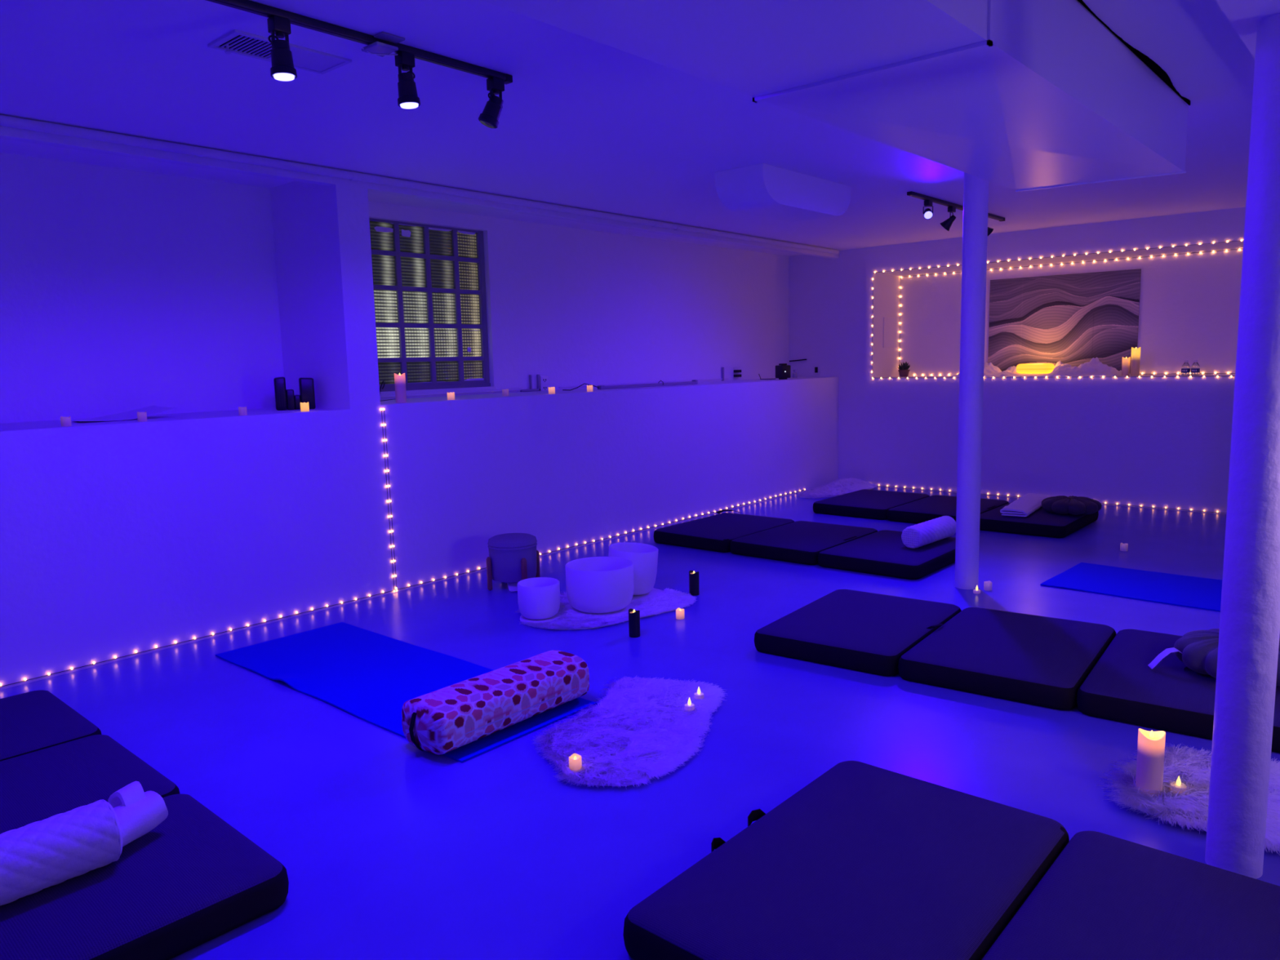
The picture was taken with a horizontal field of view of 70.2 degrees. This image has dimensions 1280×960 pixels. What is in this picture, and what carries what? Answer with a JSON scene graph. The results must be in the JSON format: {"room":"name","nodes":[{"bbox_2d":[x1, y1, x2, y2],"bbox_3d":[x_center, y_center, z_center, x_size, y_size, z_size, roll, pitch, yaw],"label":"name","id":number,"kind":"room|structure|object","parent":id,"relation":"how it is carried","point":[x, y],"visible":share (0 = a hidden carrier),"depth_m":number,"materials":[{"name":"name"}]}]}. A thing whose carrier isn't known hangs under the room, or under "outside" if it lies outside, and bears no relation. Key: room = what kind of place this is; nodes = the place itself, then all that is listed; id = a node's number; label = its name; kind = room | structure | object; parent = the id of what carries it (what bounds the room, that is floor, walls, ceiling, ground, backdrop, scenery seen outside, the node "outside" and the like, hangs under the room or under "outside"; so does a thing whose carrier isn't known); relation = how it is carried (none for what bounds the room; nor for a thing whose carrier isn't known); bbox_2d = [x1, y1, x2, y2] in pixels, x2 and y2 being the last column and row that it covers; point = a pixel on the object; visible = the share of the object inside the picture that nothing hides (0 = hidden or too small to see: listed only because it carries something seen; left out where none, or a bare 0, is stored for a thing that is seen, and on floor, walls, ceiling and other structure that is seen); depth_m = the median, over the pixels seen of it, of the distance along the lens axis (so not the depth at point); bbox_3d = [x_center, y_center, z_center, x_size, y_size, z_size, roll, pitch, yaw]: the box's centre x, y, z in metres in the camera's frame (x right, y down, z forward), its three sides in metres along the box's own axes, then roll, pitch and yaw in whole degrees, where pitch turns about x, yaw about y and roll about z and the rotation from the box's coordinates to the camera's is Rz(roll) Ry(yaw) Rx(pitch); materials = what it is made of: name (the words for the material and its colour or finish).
{"room":"exercise studio","nodes":[
{"label":"exercise studio","id":0,"kind":"room"},
{"bbox_2d":[0,125,839,689],"bbox_3d":[-1.363,-0.599,5.805,0.982,2.330,10.210,5,10,41],"label":"wall","id":1,"kind":"structure","parent":0,"point":[122,290],"depth_m":5.01,"materials":[{"name":"white paint"}]},
{"bbox_2d":[60,416,71,426],"bbox_3d":[-2.517,-0.258,3.988,0.039,0.044,0.039,5,10,41],"label":"votive candle","id":2,"kind":"object","parent":1,"relation":"on","point":[64,421],"visible":1,"depth_m":3.97,"materials":[{"name":"beige wax"}]},
{"bbox_2d":[73,404,177,421],"bbox_3d":[-2.545,-0.323,4.439,0.300,0.056,0.440,5,10,41],"label":"paper sheet","id":3,"kind":"object","parent":1,"relation":"on","point":[151,410],"visible":0.98,"depth_m":4.47,"materials":[{"name":"white paper"}]},
{"bbox_2d":[137,411,146,422],"bbox_3d":[-2.311,-0.295,4.222,0.039,0.046,0.039,5,10,41],"label":"votive candle","id":4,"kind":"object","parent":1,"relation":"on","point":[141,416],"visible":1,"depth_m":4.21,"materials":[{"name":"beige wax"}]},
{"bbox_2d":[238,406,247,415],"bbox_3d":[-1.999,-0.348,4.578,0.039,0.044,0.039,5,10,41],"label":"votive candle","id":5,"kind":"object","parent":1,"relation":"on","point":[242,411],"visible":1,"depth_m":4.56,"materials":[{"name":"beige wax"}]},
{"bbox_2d":[0,567,486,687],"bbox_3d":[-1.818,0.702,4.773,0.007,0.015,2.621,5,10,40],"label":"string lights","id":6,"kind":"object","parent":1,"relation":"attached to","point":[115,656],"depth_m":4.47,"materials":[{"name":"grey"}]},
{"bbox_2d":[273,377,315,410],"bbox_3d":[-1.926,-0.485,5.073,0.205,0.183,0.112,-4,8,-23],"label":"candle holders","id":7,"kind":"object","parent":1,"relation":"on","point":[285,399],"visible":0.9,"depth_m":5.03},
{"bbox_2d":[300,401,309,411],"bbox_3d":[-1.779,-0.388,4.827,0.043,0.049,0.043,5,10,41],"label":"votive candle","id":8,"kind":"object","parent":1,"relation":"on","point":[304,406],"visible":1,"depth_m":4.81,"materials":[{"name":"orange wax"}]},
{"bbox_2d":[379,380,385,396],"bbox_3d":[-1.657,-0.578,5.837,0.008,0.120,0.056,5,10,41],"label":"power cord","id":9,"kind":"object","parent":1,"relation":"attached to","point":[383,380],"visible":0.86,"depth_m":5.83,"materials":[{"name":"black plastic"}]},
{"bbox_2d":[380,408,397,591],"bbox_3d":[-1.428,0.121,5.181,0.009,1.059,0.040,5,10,41],"label":"string lights","id":10,"kind":"object","parent":1,"relation":"attached to","point":[381,408],"visible":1,"depth_m":5.18,"materials":[{"name":"grey"}]},
{"bbox_2d":[394,373,406,403],"bbox_3d":[-1.399,-0.538,5.312,0.062,0.174,0.062,-5,9,-29],"label":"pillar candle","id":11,"kind":"object","parent":1,"relation":"on","point":[399,380],"visible":1,"depth_m":5.29,"materials":[{"name":"beige wax"}]},
{"bbox_2d":[368,217,495,395],"bbox_3d":[-1.461,-1.168,6.219,0.195,1.145,1.002,5,10,41],"label":"window","id":12,"kind":"structure","parent":1,"relation":"in","point":[429,281],"depth_m":6.20,"materials":[{"name":"clear glass"}]},
{"bbox_2d":[447,391,454,399],"bbox_3d":[-1.161,-0.516,5.589,0.045,0.047,0.045,5,10,41],"label":"votive candle","id":13,"kind":"object","parent":1,"relation":"on","point":[451,396],"visible":0.98,"depth_m":5.57,"materials":[{"name":"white wax"}]},
{"bbox_2d":[502,388,508,395],"bbox_3d":[-0.894,-0.582,6.045,0.044,0.047,0.044,5,10,41],"label":"votive candle","id":14,"kind":"object","parent":1,"relation":"on","point":[504,392],"visible":0.97,"depth_m":6.03,"materials":[{"name":"beige wax"}]},
{"bbox_2d":[540,375,548,391],"bbox_3d":[-0.730,-0.736,6.963,0.007,0.120,0.084,5,10,41],"label":"wall outlet","id":15,"kind":"object","parent":1,"relation":"attached to","point":[544,380],"visible":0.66,"depth_m":6.96,"materials":[{"name":"white plastic"}]},
{"bbox_2d":[548,386,555,394],"bbox_3d":[-0.604,-0.613,6.223,0.045,0.048,0.045,5,10,41],"label":"votive candle","id":16,"kind":"object","parent":1,"relation":"on","point":[552,389],"visible":1,"depth_m":6.21,"materials":[{"name":"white wax"}]},
{"bbox_2d":[379,367,728,397],"bbox_3d":[-0.527,-0.783,7.180,0.021,0.129,4.200,5,10,41],"label":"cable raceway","id":17,"kind":"object","parent":1,"relation":"attached to","point":[538,376],"visible":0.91,"depth_m":6.83,"materials":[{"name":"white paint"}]},
{"bbox_2d":[586,385,592,391],"bbox_3d":[-0.358,-0.655,6.502,0.043,0.047,0.043,5,10,41],"label":"votive candle","id":18,"kind":"object","parent":1,"relation":"on","point":[589,388],"visible":1,"depth_m":6.48,"materials":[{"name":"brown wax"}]},
{"bbox_2d":[539,511,717,555],"bbox_3d":[-0.013,0.378,6.910,0.007,0.015,2.068,5,10,40],"label":"string lights","id":19,"kind":"object","parent":1,"relation":"attached to","point":[714,511],"depth_m":6.82,"materials":[{"name":"grey"}]},
{"bbox_2d":[562,379,697,390],"bbox_3d":[0.002,-0.771,7.295,1.422,0.053,0.195,-8,10,-41],"label":"strip","id":20,"kind":"object","parent":1,"relation":"on","point":[694,381],"visible":1,"depth_m":7.28,"materials":[{"name":"grey plastic"}]},
{"bbox_2d":[733,367,741,379],"bbox_3d":[0.945,-1.035,8.838,0.045,0.120,0.087,5,10,41],"label":"wall outlet","id":21,"kind":"object","parent":1,"relation":"attached to","point":[735,371],"visible":1,"depth_m":8.83,"materials":[{"name":"white plastic"}]},
{"bbox_2d":[720,488,805,510],"bbox_3d":[1.144,0.170,8.281,0.007,0.016,1.422,5,10,40],"label":"string lights","id":22,"kind":"object","parent":1,"relation":"attached to","point":[804,489],"depth_m":8.23,"materials":[{"name":"grey"}]},
{"bbox_2d":[758,363,791,379],"bbox_3d":[1.273,-1.056,8.860,0.148,0.152,0.428,-8,10,-41],"label":"speaker","id":23,"kind":"object","parent":1,"relation":"on","point":[783,371],"visible":1,"depth_m":8.72},
{"bbox_2d":[792,369,797,377],"bbox_3d":[1.583,-1.085,9.298,0.048,0.080,0.048,5,10,41],"label":"glass jar","id":24,"kind":"object","parent":1,"relation":"on","point":[794,374],"visible":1,"depth_m":9.28,"materials":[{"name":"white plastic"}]},
{"bbox_2d":[0,0,1254,256],"bbox_3d":[0.824,-1.624,3.921,6.600,0.104,10.700,5,10,41],"label":"ceiling","id":25,"kind":"structure","parent":0,"point":[584,122],"depth_m":3.82,"materials":[{"name":"white paint"}]},
{"bbox_2d":[224,44,231,54],"bbox_3d":[-1.317,-1.377,2.905,0.020,0.030,0.020,5,10,41],"label":"sprinkler head","id":26,"kind":"object","parent":25,"relation":"attached to","point":[227,51],"visible":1,"depth_m":2.90},
{"bbox_2d":[207,29,351,74],"bbox_3d":[-1.179,-1.403,2.994,0.190,0.008,0.400,5,10,41],"label":"ceiling vent","id":27,"kind":"object","parent":25,"relation":"in","point":[239,42],"visible":0.84,"depth_m":2.98,"materials":[{"name":"white"}]},
{"bbox_2d":[206,0,512,84],"bbox_3d":[-1.365,-1.296,2.287,0.038,0.026,2.717,5,10,41],"label":"track","id":28,"kind":"object","parent":25,"relation":"attached to","point":[248,6],"visible":0.78,"depth_m":2.80,"materials":[{"name":"black metal"}]},
{"bbox_2d":[266,15,297,80],"bbox_3d":[-1.045,-1.258,2.655,0.073,0.167,0.074,5,10,41],"label":"track spotlight","id":29,"kind":"object","parent":28,"relation":"attached to","point":[282,68],"visible":1,"depth_m":2.64,"materials":[{"name":"black plastic"}]},
{"bbox_2d":[361,31,404,57],"bbox_3d":[-0.810,-1.383,2.901,0.115,0.041,0.121,5,10,41],"label":"ceiling plate","id":30,"kind":"object","parent":28,"relation":"attached to","point":[380,49],"visible":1,"depth_m":2.88,"materials":[{"name":"white plastic"}]},
{"bbox_2d":[394,51,420,108],"bbox_3d":[-0.759,-1.307,2.978,0.073,0.167,0.073,5,10,41],"label":"track spotlight","id":31,"kind":"object","parent":28,"relation":"attached to","point":[408,98],"visible":1,"depth_m":2.96,"materials":[{"name":"black plastic"}]},
{"bbox_2d":[478,76,504,128],"bbox_3d":[-0.538,-1.349,3.260,0.080,0.168,0.088,5,10,41],"label":"track spotlight","id":32,"kind":"object","parent":28,"relation":"attached to","point":[490,116],"visible":1,"depth_m":3.24,"materials":[{"name":"black plastic"}]},
{"bbox_2d":[0,114,839,254],"bbox_3d":[-1.198,-1.677,5.234,0.050,0.048,9.782,5,10,40],"label":"ceiling pipe","id":33,"kind":"object","parent":25,"relation":"attached to","point":[5,121],"visible":1,"depth_m":4.74,"materials":[{"name":"metal"}]},
{"bbox_2d":[715,163,850,222],"bbox_3d":[0.860,-1.667,5.353,0.320,0.194,0.975,5,10,41],"label":"duct","id":34,"kind":"object","parent":25,"relation":"attached to","point":[762,189],"visible":1,"depth_m":5.12,"materials":[{"name":"white paint"}]},
{"bbox_2d":[481,0,1188,191],"bbox_3d":[0.056,-1.125,1.811,0.689,0.290,6.212,5,10,41],"label":"ceiling soffit","id":35,"kind":"object","parent":25,"relation":"hanging from","point":[1019,95],"visible":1,"depth_m":2.54,"materials":[{"name":"white paint"}]},
{"bbox_2d":[906,191,1004,221],"bbox_3d":[2.274,-1.930,6.453,0.038,0.026,1.672,5,10,41],"label":"track","id":36,"kind":"object","parent":25,"relation":"attached to","point":[911,193],"visible":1,"depth_m":6.19,"materials":[{"name":"black metal"}]},
{"bbox_2d":[923,200,933,219],"bbox_3d":[1.918,-1.797,6.056,0.066,0.123,0.074,0,8,6],"label":"track spotlight","id":37,"kind":"object","parent":36,"relation":"attached to","point":[927,213],"visible":1,"depth_m":6.04,"materials":[{"name":"black plastic"}]},
{"bbox_2d":[940,206,955,231],"bbox_3d":[2.153,-1.823,6.360,0.107,0.161,0.084,5,10,41],"label":"track spotlight","id":38,"kind":"object","parent":36,"relation":"attached to","point":[947,224],"visible":1,"depth_m":6.34,"materials":[{"name":"black plastic"}]},
{"bbox_2d":[987,226,993,235],"bbox_3d":[2.578,-1.890,6.787,0.109,0.160,0.083,-1,8,5],"label":"track spotlight","id":39,"kind":"object","parent":36,"relation":"attached to","point":[989,229],"visible":0.25,"depth_m":6.76,"materials":[{"name":"black plastic"}]},
{"bbox_2d":[0,486,1279,959],"bbox_3d":[0.879,0.782,4.238,6.600,0.100,10.700,5,10,41],"label":"floor","id":40,"kind":"structure","parent":0,"point":[389,848],"depth_m":3.06,"materials":[{"name":"concrete"}]},
{"bbox_2d":[0,689,288,959],"bbox_3d":[-1.880,0.963,2.541,2.018,0.111,0.933,5,10,42],"label":"mattress","id":41,"kind":"object","parent":40,"relation":"on","point":[193,879],"visible":0.94,"depth_m":2.21,"materials":[{"name":"black"}]},
{"bbox_2d":[0,799,122,906],"bbox_3d":[-1.496,0.891,2.014,0.154,0.152,0.600,5,10,41],"label":"rolled blanket","id":42,"kind":"object","parent":41,"relation":"on","point":[36,856],"visible":1,"depth_m":2.10,"materials":[{"name":"white fabric"}]},
{"bbox_2d":[107,781,168,846],"bbox_3d":[-1.298,0.850,2.296,0.115,0.123,0.176,1,8,17],"label":"rolled towel","id":43,"kind":"object","parent":41,"relation":"on","point":[138,811],"visible":0.66,"depth_m":2.30,"materials":[{"name":"white fabric"}]},
{"bbox_2d":[215,622,596,762],"bbox_3d":[-1.053,0.819,3.818,1.804,0.024,0.652,5,10,41],"label":"yoga mat","id":44,"kind":"object","parent":40,"relation":"on","point":[370,676],"visible":0.74,"depth_m":3.87,"materials":[{"name":"blue plastic"}]},
{"bbox_2d":[401,649,589,755],"bbox_3d":[-0.510,0.792,3.301,0.252,0.166,0.747,5,10,40],"label":"bolster","id":45,"kind":"object","parent":44,"relation":"on","point":[442,721],"visible":1,"depth_m":3.17,"materials":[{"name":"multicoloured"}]},
{"bbox_2d":[486,533,540,591],"bbox_3d":[-0.741,0.474,5.321,0.289,0.301,0.289,3,8,27],"label":"planter","id":46,"kind":"object","parent":40,"relation":"on","point":[513,557],"visible":0.89,"depth_m":5.21,"materials":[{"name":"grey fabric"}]},
{"bbox_2d":[515,587,697,630],"bbox_3d":[-0.206,0.667,4.822,0.776,0.022,0.990,5,10,41],"label":"rug","id":47,"kind":"object","parent":40,"relation":"on","point":[656,602],"visible":0.63,"depth_m":4.68,"materials":[{"name":"fur"}]},
{"bbox_2d":[517,577,559,619],"bbox_3d":[-0.515,0.608,4.639,0.214,0.178,0.214,5,10,41],"label":"bowl","id":48,"kind":"object","parent":47,"relation":"on","point":[538,597],"visible":1,"depth_m":4.56,"materials":[{"name":"white glass"}]},
{"bbox_2d":[564,556,634,613],"bbox_3d":[-0.210,0.554,4.772,0.356,0.235,0.356,5,10,41],"label":"bowl","id":49,"kind":"object","parent":47,"relation":"on","point":[593,584],"visible":1,"depth_m":4.64,"materials":[{"name":"white glass"}]},
{"bbox_2d":[608,542,658,595],"bbox_3d":[-0.038,0.495,5.060,0.284,0.267,0.278,-4,8,-18],"label":"bowl","id":50,"kind":"object","parent":47,"relation":"on","point":[644,557],"visible":0.58,"depth_m":4.96,"materials":[{"name":"white glass"}]},
{"bbox_2d":[530,675,726,789],"bbox_3d":[-0.035,0.871,3.242,0.590,0.023,0.990,1,8,16],"label":"rug","id":51,"kind":"object","parent":40,"relation":"on","point":[642,729],"visible":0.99,"depth_m":3.16,"materials":[{"name":"fur"}]},
{"bbox_2d":[568,753,582,770],"bbox_3d":[-0.206,0.897,2.897,0.042,0.040,0.039,5,10,41],"label":"votive candle","id":52,"kind":"object","parent":51,"relation":"on","point":[575,760],"visible":1,"depth_m":2.88,"materials":[{"name":"white wax"}]},
{"bbox_2d":[684,697,694,711],"bbox_3d":[0.183,0.825,3.362,0.038,0.046,0.038,5,10,41],"label":"tealight","id":53,"kind":"object","parent":51,"relation":"on","point":[689,706],"visible":1,"depth_m":3.35,"materials":[{"name":"white plastic"}]},
{"bbox_2d":[684,702,694,711],"bbox_3d":[0.183,0.839,3.364,0.038,0.016,0.038,5,10,41],"label":"cup","id":54,"kind":"object","parent":53,"relation":"on","point":[689,706],"depth_m":3.35,"materials":[{"name":"white plastic"}]},
{"bbox_2d":[693,687,703,699],"bbox_3d":[0.225,0.809,3.470,0.038,0.046,0.038,5,10,41],"label":"tealight","id":55,"kind":"object","parent":51,"relation":"on","point":[698,695],"visible":1,"depth_m":3.46,"materials":[{"name":"white plastic"}]},
{"bbox_2d":[693,692,703,699],"bbox_3d":[0.225,0.824,3.472,0.038,0.016,0.038,5,10,41],"label":"cup","id":56,"kind":"object","parent":55,"relation":"on","point":[697,695],"depth_m":3.46,"materials":[{"name":"white plastic"}]},
{"bbox_2d":[628,608,639,637],"bbox_3d":[-0.027,0.676,4.314,0.054,0.132,0.054,5,10,41],"label":"pillar candle","id":57,"kind":"object","parent":40,"relation":"on","point":[633,615],"visible":1,"depth_m":4.29,"materials":[{"name":"black wax"}]},
{"bbox_2d":[675,608,684,619],"bbox_3d":[0.203,0.675,4.595,0.043,0.050,0.043,5,10,41],"label":"votive candle","id":58,"kind":"object","parent":40,"relation":"on","point":[679,612],"visible":1,"depth_m":4.58,"materials":[{"name":"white wax"}]},
{"bbox_2d":[688,570,699,595],"bbox_3d":[0.301,0.569,5.049,0.056,0.136,0.056,5,10,41],"label":"pillar candle","id":59,"kind":"object","parent":40,"relation":"on","point":[694,582],"visible":0.99,"depth_m":5.03,"materials":[{"name":"black wax"}]},
{"bbox_2d":[653,509,955,579],"bbox_3d":[1.132,0.406,6.217,1.994,0.117,0.934,5,10,40],"label":"mattress","id":60,"kind":"object","parent":40,"relation":"on","point":[842,547],"visible":0.91,"depth_m":5.94,"materials":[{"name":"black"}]},
{"bbox_2d":[901,515,955,548],"bbox_3d":[1.832,0.328,5.759,0.140,0.138,0.506,6,10,43],"label":"pillow","id":61,"kind":"object","parent":60,"relation":"on","point":[919,535],"visible":0.99,"depth_m":5.64,"materials":[{"name":"white fabric"}]},
{"bbox_2d":[795,477,877,498],"bbox_3d":[1.861,0.065,8.709,1.019,0.106,0.471,-8,10,-43],"label":"rug","id":62,"kind":"object","parent":40,"relation":"on","point":[843,486],"visible":0.99,"depth_m":8.73,"materials":[{"name":"fur"}]},
{"bbox_2d":[622,760,1279,959],"bbox_3d":[1.026,1.001,1.750,2.014,0.111,1.049,5,10,41],"label":"mattress","id":63,"kind":"object","parent":40,"relation":"on","point":[864,861],"visible":1,"depth_m":2.03,"materials":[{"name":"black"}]},
{"bbox_2d":[813,488,1098,537],"bbox_3d":[2.478,0.236,7.290,1.997,0.111,0.934,5,10,40],"label":"mattress","id":64,"kind":"object","parent":40,"relation":"on","point":[894,506],"visible":0.73,"depth_m":7.08,"materials":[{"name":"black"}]},
{"bbox_2d":[1000,493,1050,516],"bbox_3d":[2.954,0.185,6.945,0.195,0.052,0.870,4,9,35],"label":"folded towel","id":65,"kind":"object","parent":64,"relation":"on","point":[1026,504],"visible":0.84,"depth_m":6.79,"materials":[{"name":"white fabric"}]},
{"bbox_2d":[1041,495,1102,515],"bbox_3d":[3.181,0.181,6.727,0.402,0.109,0.406,5,10,41],"label":"cushion","id":66,"kind":"object","parent":64,"relation":"on","point":[1061,504],"visible":1,"depth_m":6.60,"materials":[{"name":"grey fabric"}]},
{"bbox_2d":[954,172,988,589],"bbox_3d":[1.800,-0.557,4.940,0.124,2.330,0.124,5,10,41],"label":"support column","id":67,"kind":"structure","parent":40,"relation":"on","point":[975,196],"depth_m":4.90,"materials":[{"name":"white paint"}]},
{"bbox_2d":[973,585,980,593],"bbox_3d":[1.834,0.593,4.951,0.038,0.046,0.038,5,10,41],"label":"tealight","id":68,"kind":"object","parent":40,"relation":"on","point":[976,590],"visible":1,"depth_m":4.95,"materials":[{"name":"wax"}]},
{"bbox_2d":[973,589,980,593],"bbox_3d":[1.834,0.607,4.953,0.038,0.016,0.038,5,10,41],"label":"cup","id":69,"kind":"object","parent":68,"relation":"on","point":[975,591],"depth_m":4.94,"materials":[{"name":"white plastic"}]},
{"bbox_2d":[983,580,991,591],"bbox_3d":[1.917,0.582,5.011,0.043,0.048,0.043,5,10,41],"label":"votive candle","id":70,"kind":"object","parent":40,"relation":"on","point":[987,584],"visible":1,"depth_m":5.00,"materials":[{"name":"beige wax"}]},
{"bbox_2d":[754,589,1279,752],"bbox_3d":[1.563,0.713,3.830,1.997,0.113,0.934,4,9,36],"label":"mattress","id":71,"kind":"object","parent":40,"relation":"on","point":[1049,662],"visible":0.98,"depth_m":3.68,"materials":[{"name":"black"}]},
{"bbox_2d":[1147,628,1279,685],"bbox_3d":[2.190,0.641,3.332,0.460,0.130,0.424,-5,9,-29],"label":"cushion","id":72,"kind":"object","parent":71,"relation":"on","point":[1197,650],"visible":0.31,"depth_m":3.31,"materials":[{"name":"grey fabric"}]},
{"bbox_2d":[878,484,1226,513],"bbox_3d":[3.483,0.155,8.048,3.149,0.014,0.010,5,10,41],"label":"string lights","id":73,"kind":"object","parent":40,"relation":"on","point":[878,485],"visible":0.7,"depth_m":7.64,"materials":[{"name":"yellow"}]},
{"bbox_2d":[1120,542,1128,551],"bbox_3d":[3.143,0.435,5.907,0.045,0.049,0.045,5,10,41],"label":"votive candle","id":74,"kind":"object","parent":40,"relation":"on","point":[1123,547],"visible":1,"depth_m":5.89,"materials":[{"name":"beige wax"}]},
{"bbox_2d":[1040,562,1222,611],"bbox_3d":[3.128,0.611,4.722,1.804,0.010,0.697,6,10,43],"label":"yoga mat","id":75,"kind":"object","parent":40,"relation":"on","point":[1200,593],"visible":0.78,"depth_m":5.02,"materials":[{"name":"blue plastic"}]},
{"bbox_2d":[1099,742,1279,853],"bbox_3d":[1.720,0.904,2.626,0.712,0.040,0.631,-6,9,-34],"label":"rug","id":76,"kind":"object","parent":40,"relation":"on","point":[1190,807],"visible":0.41,"depth_m":2.62,"materials":[{"name":"fur"}]},
{"bbox_2d":[1135,728,1165,796],"bbox_3d":[1.489,0.820,2.655,0.069,0.188,0.069,2,8,21],"label":"pillar candle","id":77,"kind":"object","parent":76,"relation":"on","point":[1151,744],"visible":0.98,"depth_m":2.63,"materials":[{"name":"beige wax"}]},
{"bbox_2d":[1169,776,1186,793],"bbox_3d":[1.573,0.886,2.658,0.043,0.046,0.043,5,10,41],"label":"tealight","id":78,"kind":"object","parent":76,"relation":"on","point":[1178,784],"visible":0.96,"depth_m":2.65,"materials":[{"name":"wax"}]},
{"bbox_2d":[1169,782,1186,793],"bbox_3d":[1.574,0.900,2.660,0.043,0.016,0.043,5,10,41],"label":"cup","id":79,"kind":"object","parent":78,"relation":"on","point":[1179,785],"depth_m":2.65,"materials":[{"name":"white plastic"}]},
{"bbox_2d":[1204,13,1279,879],"bbox_3d":[1.474,-0.032,2.163,0.122,2.030,0.122,5,10,41],"label":"support column","id":80,"kind":"structure","parent":40,"relation":"on","point":[1249,633],"depth_m":2.15,"materials":[{"name":"white paint"}]},
{"bbox_2d":[1215,0,1279,58],"bbox_3d":[1.937,-1.269,2.580,0.190,0.308,9.880,5,10,41],"label":"ceiling beam","id":81,"kind":"structure","parent":80,"relation":"on","point":[1244,15],"depth_m":2.00,"materials":[{"name":"white paint"}]},
{"bbox_2d":[897,369,910,377],"bbox_3d":[2.645,-1.069,9.118,0.112,0.070,0.112,5,10,41],"label":"pot","id":82,"kind":"object","parent":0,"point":[903,373],"depth_m":9.08,"materials":[{"name":"red ceramic"}]},
{"bbox_2d":[788,207,1245,514],"bbox_3d":[4.125,-0.988,7.803,6.600,2.330,0.720,5,10,41],"label":"wall","id":83,"kind":"structure","parent":0,"point":[1157,442],"depth_m":7.93,"materials":[{"name":"white paint"}]},
{"bbox_2d":[789,359,806,361],"bbox_3d":[1.647,-1.248,9.485,0.200,0.026,0.022,5,10,41],"label":"wall bracket","id":84,"kind":"object","parent":83,"relation":"attached to","point":[799,359],"visible":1,"depth_m":9.47,"materials":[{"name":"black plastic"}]},
{"bbox_2d":[813,364,819,375],"bbox_3d":[1.816,-1.132,9.359,0.072,0.110,0.014,5,10,41],"label":"thermostat","id":85,"kind":"object","parent":83,"relation":"attached to","point":[815,367],"visible":1,"depth_m":9.35,"materials":[{"name":"white plastic"}]},
{"bbox_2d":[883,317,897,347],"bbox_3d":[2.514,-1.482,9.144,0.010,0.300,0.290,5,10,41],"label":"access panel","id":86,"kind":"object","parent":83,"relation":"attached to","point":[890,324],"visible":1,"depth_m":9.13,"materials":[{"name":"white paint"}]},
{"bbox_2d":[897,361,910,377],"bbox_3d":[2.646,-1.112,9.115,0.121,0.155,0.119,-6,9,-31],"label":"potted succulent","id":87,"kind":"object","parent":83,"relation":"on","point":[903,370],"visible":1,"depth_m":9.08,"materials":[{"name":"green plant"}]},
{"bbox_2d":[901,265,954,270],"bbox_3d":[2.667,-1.968,8.443,0.505,0.008,0.006,5,10,41],"label":"string lights","id":88,"kind":"object","parent":83,"relation":"attached to","point":[948,265],"depth_m":8.44,"materials":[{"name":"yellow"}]},
{"bbox_2d":[953,356,1121,377],"bbox_3d":[3.574,-1.013,8.172,1.392,0.162,0.546,5,10,41],"label":"blanket","id":89,"kind":"object","parent":83,"relation":"on","point":[1094,368],"visible":0.8,"depth_m":7.87,"materials":[{"name":"white fabric"}]},
{"bbox_2d":[1016,363,1054,373],"bbox_3d":[3.554,-1.004,8.181,0.325,0.085,0.170,5,10,41],"label":"lamp","id":90,"kind":"object","parent":89,"relation":"on","point":[1030,367],"visible":0.96,"depth_m":8.11,"materials":[{"name":"yellow"}]},
{"bbox_2d":[987,268,1141,373],"bbox_3d":[3.826,-1.415,8.288,1.287,0.892,0.008,5,10,41],"label":"wall art","id":91,"kind":"object","parent":83,"relation":"attached to","point":[1074,319],"visible":0.91,"depth_m":8.25,"materials":[{"name":"fabric"}]},
{"bbox_2d":[898,248,1239,375],"bbox_3d":[3.883,-1.455,8.229,3.265,0.999,0.010,5,10,41],"label":"string lights","id":92,"kind":"object","parent":83,"relation":"attached to","point":[1235,249],"visible":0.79,"depth_m":7.98,"materials":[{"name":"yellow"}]},
{"bbox_2d":[1121,356,1130,376],"bbox_3d":[4.102,-0.959,7.680,0.060,0.162,0.060,5,10,41],"label":"pillar candle","id":93,"kind":"object","parent":83,"relation":"on","point":[1126,362],"visible":1,"depth_m":7.66,"materials":[{"name":"beige wax"}]},
{"bbox_2d":[1129,346,1140,376],"bbox_3d":[4.149,-0.993,7.619,0.068,0.242,0.068,5,10,41],"label":"pillar candle","id":94,"kind":"object","parent":83,"relation":"on","point":[1135,353],"visible":1,"depth_m":7.59,"materials":[{"name":"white wax"}]},
{"bbox_2d":[1102,375,1186,377],"bbox_3d":[4.080,-0.837,7.373,0.598,0.010,0.006,5,10,41],"label":"string lights","id":95,"kind":"object","parent":83,"relation":"attached to","point":[1177,375],"depth_m":7.37,"materials":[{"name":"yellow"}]},
{"bbox_2d":[1181,360,1190,375],"bbox_3d":[4.472,-0.918,7.454,0.064,0.122,0.064,5,10,41],"label":"water bottle","id":96,"kind":"object","parent":83,"relation":"on","point":[1185,369],"visible":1,"depth_m":7.43,"materials":[{"name":"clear plastic"}]},
{"bbox_2d":[1191,360,1199,375],"bbox_3d":[4.524,-0.913,7.409,0.064,0.122,0.064,5,10,41],"label":"water bottle","id":97,"kind":"object","parent":83,"relation":"on","point":[1195,368],"visible":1,"depth_m":7.39,"materials":[{"name":"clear plastic"}]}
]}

